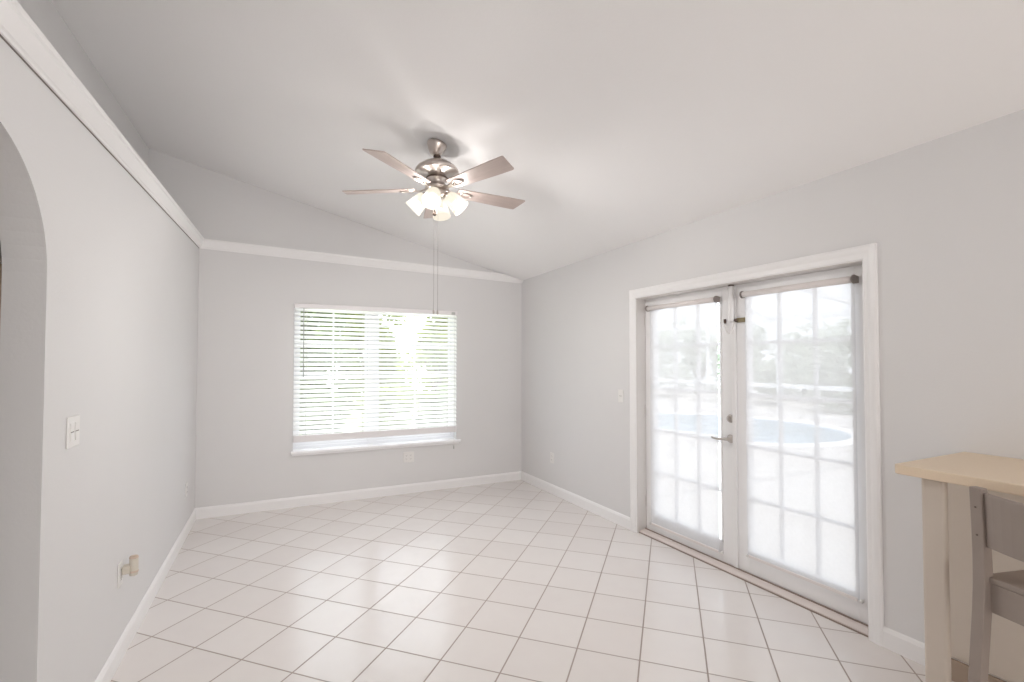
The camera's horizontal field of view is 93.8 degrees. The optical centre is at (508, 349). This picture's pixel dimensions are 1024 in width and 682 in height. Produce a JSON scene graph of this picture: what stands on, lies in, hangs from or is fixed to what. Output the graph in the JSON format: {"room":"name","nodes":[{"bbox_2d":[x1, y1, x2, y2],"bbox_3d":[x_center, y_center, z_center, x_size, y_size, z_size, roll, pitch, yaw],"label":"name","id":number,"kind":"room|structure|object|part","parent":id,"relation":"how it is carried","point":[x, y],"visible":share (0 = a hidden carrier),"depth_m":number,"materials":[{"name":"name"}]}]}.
{"room":"empty living room","nodes":[
{"label":"empty living room","id":0,"kind":"room"},
{"bbox_2d":[0,0,148,263],"bbox_3d":[-1.370,-1.409,-0.234,0.100,1.802,10.154,1,-2,-23],"label":"wall","id":1,"kind":"structure","parent":0,"point":[43,13],"depth_m":3.06,"materials":[{"name":"grey paint"}]},
{"bbox_2d":[0,37,198,681],"bbox_3d":[-1.413,0.156,-0.261,1.350,2.672,10.100,1,-2,-26],"label":"wall","id":2,"kind":"structure","parent":0,"point":[100,285],"depth_m":1.90,"materials":[{"name":"grey paint"}]},
{"bbox_2d":[66,415,79,448],"bbox_3d":[-1.659,0.311,1.829,0.011,0.118,0.118,1,-2,-26],"label":"light switch","id":3,"kind":"object","parent":2,"relation":"attached to","point":[73,422],"visible":1,"depth_m":1.81,"materials":[{"name":"white plastic"}]},
{"bbox_2d":[0,0,203,247],"bbox_3d":[-0.824,-0.987,0.158,0.050,0.377,9.900,1,-2,-25],"label":"trim","id":4,"kind":"structure","parent":2,"relation":"attached to","point":[18,30],"depth_m":1.75,"materials":[{"name":"white paint"}]},
{"bbox_2d":[117,560,122,588],"bbox_3d":[-1.942,1.122,2.399,0.009,0.118,0.072,1,-2,-26],"label":"wall outlet","id":5,"kind":"object","parent":2,"relation":"attached to","point":[119,574],"visible":0.99,"depth_m":2.38,"materials":[{"name":"white plastic"}]},
{"bbox_2d":[122,554,138,575],"bbox_3d":[-1.913,1.093,2.427,0.066,0.098,0.044,1,-2,-25],"label":"air freshener","id":6,"kind":"object","parent":5,"relation":"attached to","point":[132,568],"visible":1,"depth_m":2.42,"materials":[{"name":"beige plastic"}]},
{"bbox_2d":[129,557,138,575],"bbox_3d":[-1.903,1.097,2.434,0.039,0.089,0.039,1,-2,-26],"label":"oil bottle","id":7,"kind":"object","parent":6,"relation":"on","point":[133,561],"depth_m":2.42,"materials":[{"name":"beige plastic"}]},
{"bbox_2d":[95,509,195,681],"bbox_3d":[-0.821,1.448,0.046,0.014,0.105,10.000,1,-2,-26],"label":"baseboard","id":8,"kind":"structure","parent":2,"relation":"attached to","point":[106,674],"depth_m":2.74,"materials":[{"name":"white paint"}]},
{"bbox_2d":[148,148,521,507],"bbox_3d":[-1.761,-0.179,5.278,4.520,3.613,0.140,1,-2,-26],"label":"wall","id":9,"kind":"structure","parent":0,"point":[245,357],"depth_m":4.96,"materials":[{"name":"grey paint"}]},
{"bbox_2d":[195,471,520,518],"bbox_3d":[-1.402,1.577,5.328,3.517,0.105,0.014,1,-2,-26],"label":"baseboard","id":10,"kind":"structure","parent":9,"relation":"attached to","point":[299,501],"depth_m":5.16,"materials":[{"name":"white paint"}]},
{"bbox_2d":[201,239,522,283],"bbox_3d":[-1.391,-0.962,5.375,3.517,0.172,0.047,1,-2,-26],"label":"trim","id":11,"kind":"structure","parent":9,"relation":"attached to","point":[210,244],"depth_m":5.20,"materials":[{"name":"white paint"}]},
{"bbox_2d":[291,308,460,455],"bbox_3d":[-1.435,0.315,5.399,1.845,1.586,0.189,1,-2,-26],"label":"window","id":12,"kind":"structure","parent":9,"relation":"in","point":[389,442],"depth_m":5.37,"materials":[{"name":"white plastic"}]},
{"bbox_3d":[-1.910,0.650,5.212,0.735,0.740,0.022,1,-2,-26],"label":"sash","id":13,"kind":"part","parent":12,"relation":"part of","materials":[{"name":"white plastic"}]},
{"bbox_3d":[-1.920,-0.064,5.252,0.735,0.770,0.022,1,-2,-26],"label":"sash","id":14,"kind":"part","parent":12,"relation":"part of","materials":[{"name":"white plastic"}]},
{"bbox_2d":[293,303,456,448],"bbox_3d":[-1.413,0.344,5.315,1.776,1.630,0.076,1,-2,-26],"label":"window blind","id":15,"kind":"object","parent":12,"relation":"attached to","point":[411,428],"visible":1,"depth_m":5.28,"materials":[{"name":"white plastic"}]},
{"bbox_3d":[-1.418,0.926,5.310,1.772,0.070,0.050,1,-2,-26],"label":"rail","id":16,"kind":"part","parent":15,"relation":"part of","materials":[{"name":"white plastic"}]},
{"bbox_3d":[-0.641,0.356,5.671,0.004,1.535,0.013,1,-2,-26],"label":"lift cord","id":17,"kind":"part","parent":15,"relation":"part of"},
{"bbox_3d":[-1.436,1.079,5.381,1.845,0.056,0.189,1,-2,-26],"label":"sill","id":18,"kind":"part","parent":12,"relation":"part of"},
{"bbox_3d":[-1.099,0.661,5.614,0.895,0.740,0.022,1,-2,-26],"label":"sash","id":19,"kind":"part","parent":12,"relation":"part of","materials":[{"name":"white plastic"}]},
{"bbox_3d":[-1.109,-0.053,5.654,0.895,0.770,0.022,1,-2,-26],"label":"sash","id":20,"kind":"part","parent":12,"relation":"part of","materials":[{"name":"white plastic"}]},
{"bbox_2d":[403,451,413,462],"bbox_3d":[-1.140,1.223,5.469,0.122,0.118,0.009,1,-2,-26],"label":"wall outlet","id":21,"kind":"object","parent":9,"relation":"attached to","point":[407,456],"visible":1,"depth_m":5.47,"materials":[{"name":"white plastic"}]},
{"bbox_2d":[111,480,953,681],"bbox_3d":[0.066,1.571,0.445,5.750,0.120,10.306,1,-2,-26],"label":"floor","id":22,"kind":"structure","parent":0,"point":[509,581],"depth_m":2.94,"materials":[{"name":"tile"}]},
{"bbox_2d":[895,452,1023,681],"bbox_3d":[2.307,0.993,1.230,0.641,1.080,2.200,1,-2,-26],"label":"table","id":23,"kind":"object","parent":22,"relation":"on","point":[946,479],"depth_m":1.97,"materials":[{"name":"beige laminate"}]},
{"bbox_3d":[1.681,1.028,1.880,0.035,1.042,0.076,1,-2,-26],"label":"leg","id":24,"kind":"part","parent":23,"relation":"part of","materials":[{"name":"beige paint"}]},
{"bbox_2d":[895,452,1023,495],"bbox_3d":[2.335,0.471,1.189,0.641,0.038,2.080,1,-2,-26],"label":"tabletop","id":25,"kind":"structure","parent":23,"relation":"on","point":[993,473],"depth_m":1.88,"materials":[{"name":"beige laminate"}]},
{"bbox_3d":[2.579,0.967,1.365,0.012,0.941,2.200,1,-2,-27],"label":"panel","id":26,"kind":"part","parent":23,"relation":"part of","materials":[{"name":"beige paint"}]},
{"bbox_2d":[968,486,1023,681],"bbox_3d":[1.855,1.010,1.502,0.513,1.060,0.488,0,-1,-10],"label":"bar stool","id":27,"kind":"object","parent":22,"relation":"on","point":[997,523],"visible":1,"depth_m":1.65,"materials":[{"name":"beige wood"}]},
{"bbox_3d":[1.625,1.013,1.669,0.121,1.060,0.038,0,-1,-10],"label":"leg","id":28,"kind":"part","parent":27,"relation":"part of","materials":[{"name":"beige wood"}]},
{"bbox_3d":[1.681,0.587,1.481,0.059,0.187,0.376,0,-1,-10],"label":"backrest","id":29,"kind":"part","parent":27,"relation":"part of","materials":[{"name":"beige wood"}]},
{"bbox_3d":[1.896,0.796,1.515,0.392,0.022,0.440,0,-1,-10],"label":"seat","id":30,"kind":"part","parent":27,"relation":"part of","materials":[{"name":"beige wood"}]},
{"bbox_2d":[51,0,1023,279],"bbox_3d":[0.513,-1.675,0.722,4.720,1.426,10.366,1,-2,-26],"label":"ceiling","id":31,"kind":"structure","parent":0,"point":[618,123],"depth_m":2.68,"materials":[{"name":"white paint"}]},
{"bbox_2d":[342,138,524,314],"bbox_3d":[-0.455,-0.855,3.360,1.281,1.212,1.316,1,-2,-26],"label":"ceiling fan","id":32,"kind":"object","parent":31,"relation":"hanging from","point":[434,172],"visible":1,"depth_m":3.29,"materials":[{"name":"silver metal"}]},
{"bbox_3d":[-0.916,-1.122,3.391,0.537,0.008,0.143,0,11,6],"label":"blade","id":33,"kind":"part","parent":32,"relation":"part of","materials":[{"name":"brown wood"}]},
{"bbox_3d":[-0.669,-1.132,2.966,0.143,0.008,0.537,13,4,24],"label":"blade","id":34,"kind":"part","parent":32,"relation":"part of","materials":[{"name":"brown wood"}]},
{"bbox_3d":[-0.639,-1.018,3.362,0.164,0.165,0.130,0,-1,-9],"label":"lamp shade","id":35,"kind":"part","parent":32,"relation":"part of","materials":[{"name":"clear glass"}]},
{"bbox_3d":[-0.587,-1.113,3.757,0.143,0.008,0.537,-12,1,-12],"label":"blade","id":36,"kind":"part","parent":32,"relation":"part of","materials":[{"name":"brown wood"}]},
{"bbox_3d":[-0.516,-1.022,3.206,0.129,0.165,0.164,0,-1,-9],"label":"lamp shade","id":37,"kind":"part","parent":32,"relation":"part of","materials":[{"name":"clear glass"}]},
{"bbox_3d":[-0.508,-1.052,3.237,0.054,0.063,0.061,1,-2,-26],"label":"bulb","id":38,"kind":"part","parent":32,"relation":"part of","materials":[{"name":"white glass"}]},
{"bbox_3d":[-0.498,-1.015,3.486,0.129,0.165,0.164,0,-1,16],"label":"lamp shade","id":39,"kind":"part","parent":32,"relation":"part of","materials":[{"name":"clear glass"}]},
{"bbox_3d":[-0.359,-1.018,3.344,0.164,0.165,0.129,0,-1,16],"label":"lamp shade","id":40,"kind":"part","parent":32,"relation":"part of","materials":[{"name":"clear glass"}]},
{"bbox_3d":[-0.189,-1.129,3.068,0.537,0.008,0.143,-1,-14,42],"label":"blade","id":41,"kind":"part","parent":32,"relation":"part of","materials":[{"name":"brown wood"}]},
{"bbox_3d":[-0.138,-1.117,3.557,0.537,0.008,0.143,1,-14,-30],"label":"blade","id":42,"kind":"part","parent":32,"relation":"part of","materials":[{"name":"brown wood"}]},
{"bbox_2d":[522,109,1023,642],"bbox_3d":[2.523,0.186,1.677,0.150,2.717,10.100,1,-2,-27],"label":"wall","id":43,"kind":"structure","parent":0,"point":[944,216],"depth_m":2.51,"materials":[{"name":"grey paint"}]},
{"bbox_2d":[618,389,623,402],"bbox_3d":[1.035,0.425,4.422,0.010,0.118,0.070,1,-2,-27],"label":"light switch","id":44,"kind":"object","parent":43,"relation":"attached to","point":[620,392],"visible":1,"depth_m":4.42,"materials":[{"name":"white plastic"}]},
{"bbox_2d":[645,296,722,553],"bbox_3d":[1.391,0.558,3.873,0.070,1.908,0.730,1,-2,-27],"label":"roller shade","id":45,"kind":"object","parent":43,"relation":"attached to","point":[683,334],"visible":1,"depth_m":3.83,"materials":[{"name":"white fabric"}]},
{"bbox_2d":[644,285,738,567],"bbox_3d":[1.431,0.555,3.861,0.110,2.031,0.936,1,-2,-27],"label":"door","id":46,"kind":"structure","parent":43,"relation":"in","point":[729,538],"depth_m":3.54,"materials":[{"name":"white paint"}]},
{"bbox_3d":[1.572,0.649,3.526,0.060,0.062,0.163,1,-2,-27],"label":"lever handle","id":47,"kind":"part","parent":46,"relation":"part of","materials":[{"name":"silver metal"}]},
{"bbox_2d":[728,285,733,321],"bbox_3d":[1.611,-0.335,3.468,0.040,0.268,0.041,1,-2,-27],"label":"bolt","id":48,"kind":"object","parent":46,"relation":"attached to","point":[730,287],"visible":1,"depth_m":3.45,"materials":[{"name":"white paint"}]},
{"bbox_2d":[723,317,744,333],"bbox_3d":[1.631,-0.172,3.463,0.031,0.114,0.177,1,-2,-27],"label":"security latch","id":49,"kind":"object","parent":46,"relation":"attached to","point":[737,320],"visible":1,"depth_m":3.44,"materials":[{"name":"gold metal"}]},
{"bbox_3d":[1.660,-0.214,3.422,0.018,0.032,0.075,1,-2,-27],"label":"bar plate","id":50,"kind":"part","parent":49,"relation":"part of","materials":[{"name":"gold metal"}]},
{"bbox_2d":[639,528,867,636],"bbox_3d":[1.622,1.571,3.438,0.148,0.031,1.813,1,-2,-27],"label":"threshold","id":51,"kind":"object","parent":43,"relation":"attached to","point":[835,616],"depth_m":3.17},
{"bbox_2d":[629,243,883,646],"bbox_3d":[1.602,0.516,3.460,0.170,2.142,1.957,1,-2,-27],"label":"trim","id":52,"kind":"structure","parent":43,"relation":"attached to","point":[864,255],"depth_m":2.79,"materials":[{"name":"white paint"}]},
{"bbox_2d":[521,471,1007,681],"bbox_3d":[2.426,1.492,1.653,0.014,0.105,10.000,1,-2,-27],"label":"baseboard","id":53,"kind":"structure","parent":43,"relation":"attached to","point":[908,647],"depth_m":4.38,"materials":[{"name":"white paint"}]},
{"bbox_2d":[739,275,863,603],"bbox_3d":[1.816,0.506,3.039,0.070,1.858,0.730,1,-2,-27],"label":"roller shade","id":54,"kind":"object","parent":43,"relation":"attached to","point":[803,514],"visible":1,"depth_m":2.99,"materials":[{"name":"white fabric"}]},
{"bbox_2d":[736,265,867,623],"bbox_3d":[1.861,0.536,3.075,0.056,2.031,0.900,1,-2,-27],"label":"door","id":55,"kind":"structure","parent":43,"relation":"in","point":[856,610],"depth_m":2.98,"materials":[{"name":"white paint"}]},
{"bbox_3d":[-2.910,0.311,2.626,1.320,2.500,0.100,1,-2,-26],"label":"wall","id":56,"kind":"structure","parent":0,"visible":0},
{"bbox_2d":[0,263,1,319],"bbox_3d":[-2.789,0.505,2.602,0.880,2.110,0.038,1,-2,-26],"label":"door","id":57,"kind":"structure","parent":56,"relation":"in","point":[0,263],"depth_m":2.62,"materials":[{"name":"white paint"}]},
{"label":"outside","id":58,"kind":"structure","parent":0,"visible":0},
{"bbox_2d":[331,393,360,431],"bbox_3d":[-12.455,1.927,12.761,17.040,0.140,18.000,1,-2,-26],"label":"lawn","id":59,"kind":"structure","parent":58,"point":[331,393],"depth_m":12.25,"materials":[{"name":"green plant"}]},
{"bbox_2d":[300,311,355,393],"bbox_3d":[-5.126,-0.080,12.213,2.590,3.876,1.637,1,-2,-26],"label":"tree","id":60,"kind":"object","parent":59,"relation":"on","point":[301,311],"visible":0.11,"depth_m":12.07,"materials":[{"name":"green plant"}]},
{"bbox_2d":[299,388,361,434],"bbox_3d":[-3.682,1.238,9.278,1.534,1.134,1.216,1,-2,-26],"label":"bush","id":61,"kind":"object","parent":59,"relation":"on","point":[335,388],"visible":0.17,"depth_m":9.06,"materials":[{"name":"green plant"}]},
{"bbox_2d":[338,314,408,396],"bbox_3d":[-4.471,-0.172,15.432,2.612,4.217,1.711,1,-2,-26],"label":"tree","id":62,"kind":"object","parent":59,"relation":"on","point":[347,314],"visible":0.15,"depth_m":15.07,"materials":[{"name":"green plant"}]},
{"bbox_2d":[355,387,413,429],"bbox_3d":[-2.550,1.280,10.183,1.514,1.133,0.986,1,-2,-43],"label":"bush","id":63,"kind":"object","parent":59,"relation":"on","point":[379,387],"visible":0.12,"depth_m":10.04,"materials":[{"name":"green plant"}]},
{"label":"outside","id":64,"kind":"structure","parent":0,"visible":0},
{"bbox_2d":[395,385,720,535],"bbox_3d":[12.590,1.920,11.768,26.950,0.170,34.000,1,-2,-26],"label":"patio","id":65,"kind":"structure","parent":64,"point":[719,444],"depth_m":6.70,"materials":[{"name":"white concrete"}]},
{"bbox_2d":[394,317,447,415],"bbox_3d":[-2.121,0.036,13.678,2.594,3.725,2.061,1,-2,-26],"label":"tree","id":66,"kind":"object","parent":65,"relation":"on","point":[427,317],"visible":0.13,"depth_m":13.15,"materials":[{"name":"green plant"}]},
{"bbox_2d":[416,386,444,427],"bbox_3d":[-1.307,1.324,10.443,1.557,1.178,1.252,1,-2,-26],"label":"bush","id":67,"kind":"object","parent":65,"relation":"on","point":[435,386],"visible":0.08,"depth_m":10.13,"materials":[{"name":"green plant"}]},
{"bbox_2d":[718,334,719,380],"bbox_3d":[8.946,0.439,18.011,2.753,3.103,2.948,0,-1,0],"label":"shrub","id":68,"kind":"object","parent":65,"relation":"on","point":[718,334],"visible":0.02,"depth_m":18.74,"materials":[{"name":"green plant"}]},
{"bbox_2d":[718,414,719,437],"bbox_3d":[4.796,1.810,11.775,5.014,0.030,6.745,1,-2,-26],"label":"swimming pool","id":69,"kind":"object","parent":65,"relation":"on","point":[718,414],"visible":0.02,"depth_m":11.40,"materials":[{"name":"liquid"}]}
]}

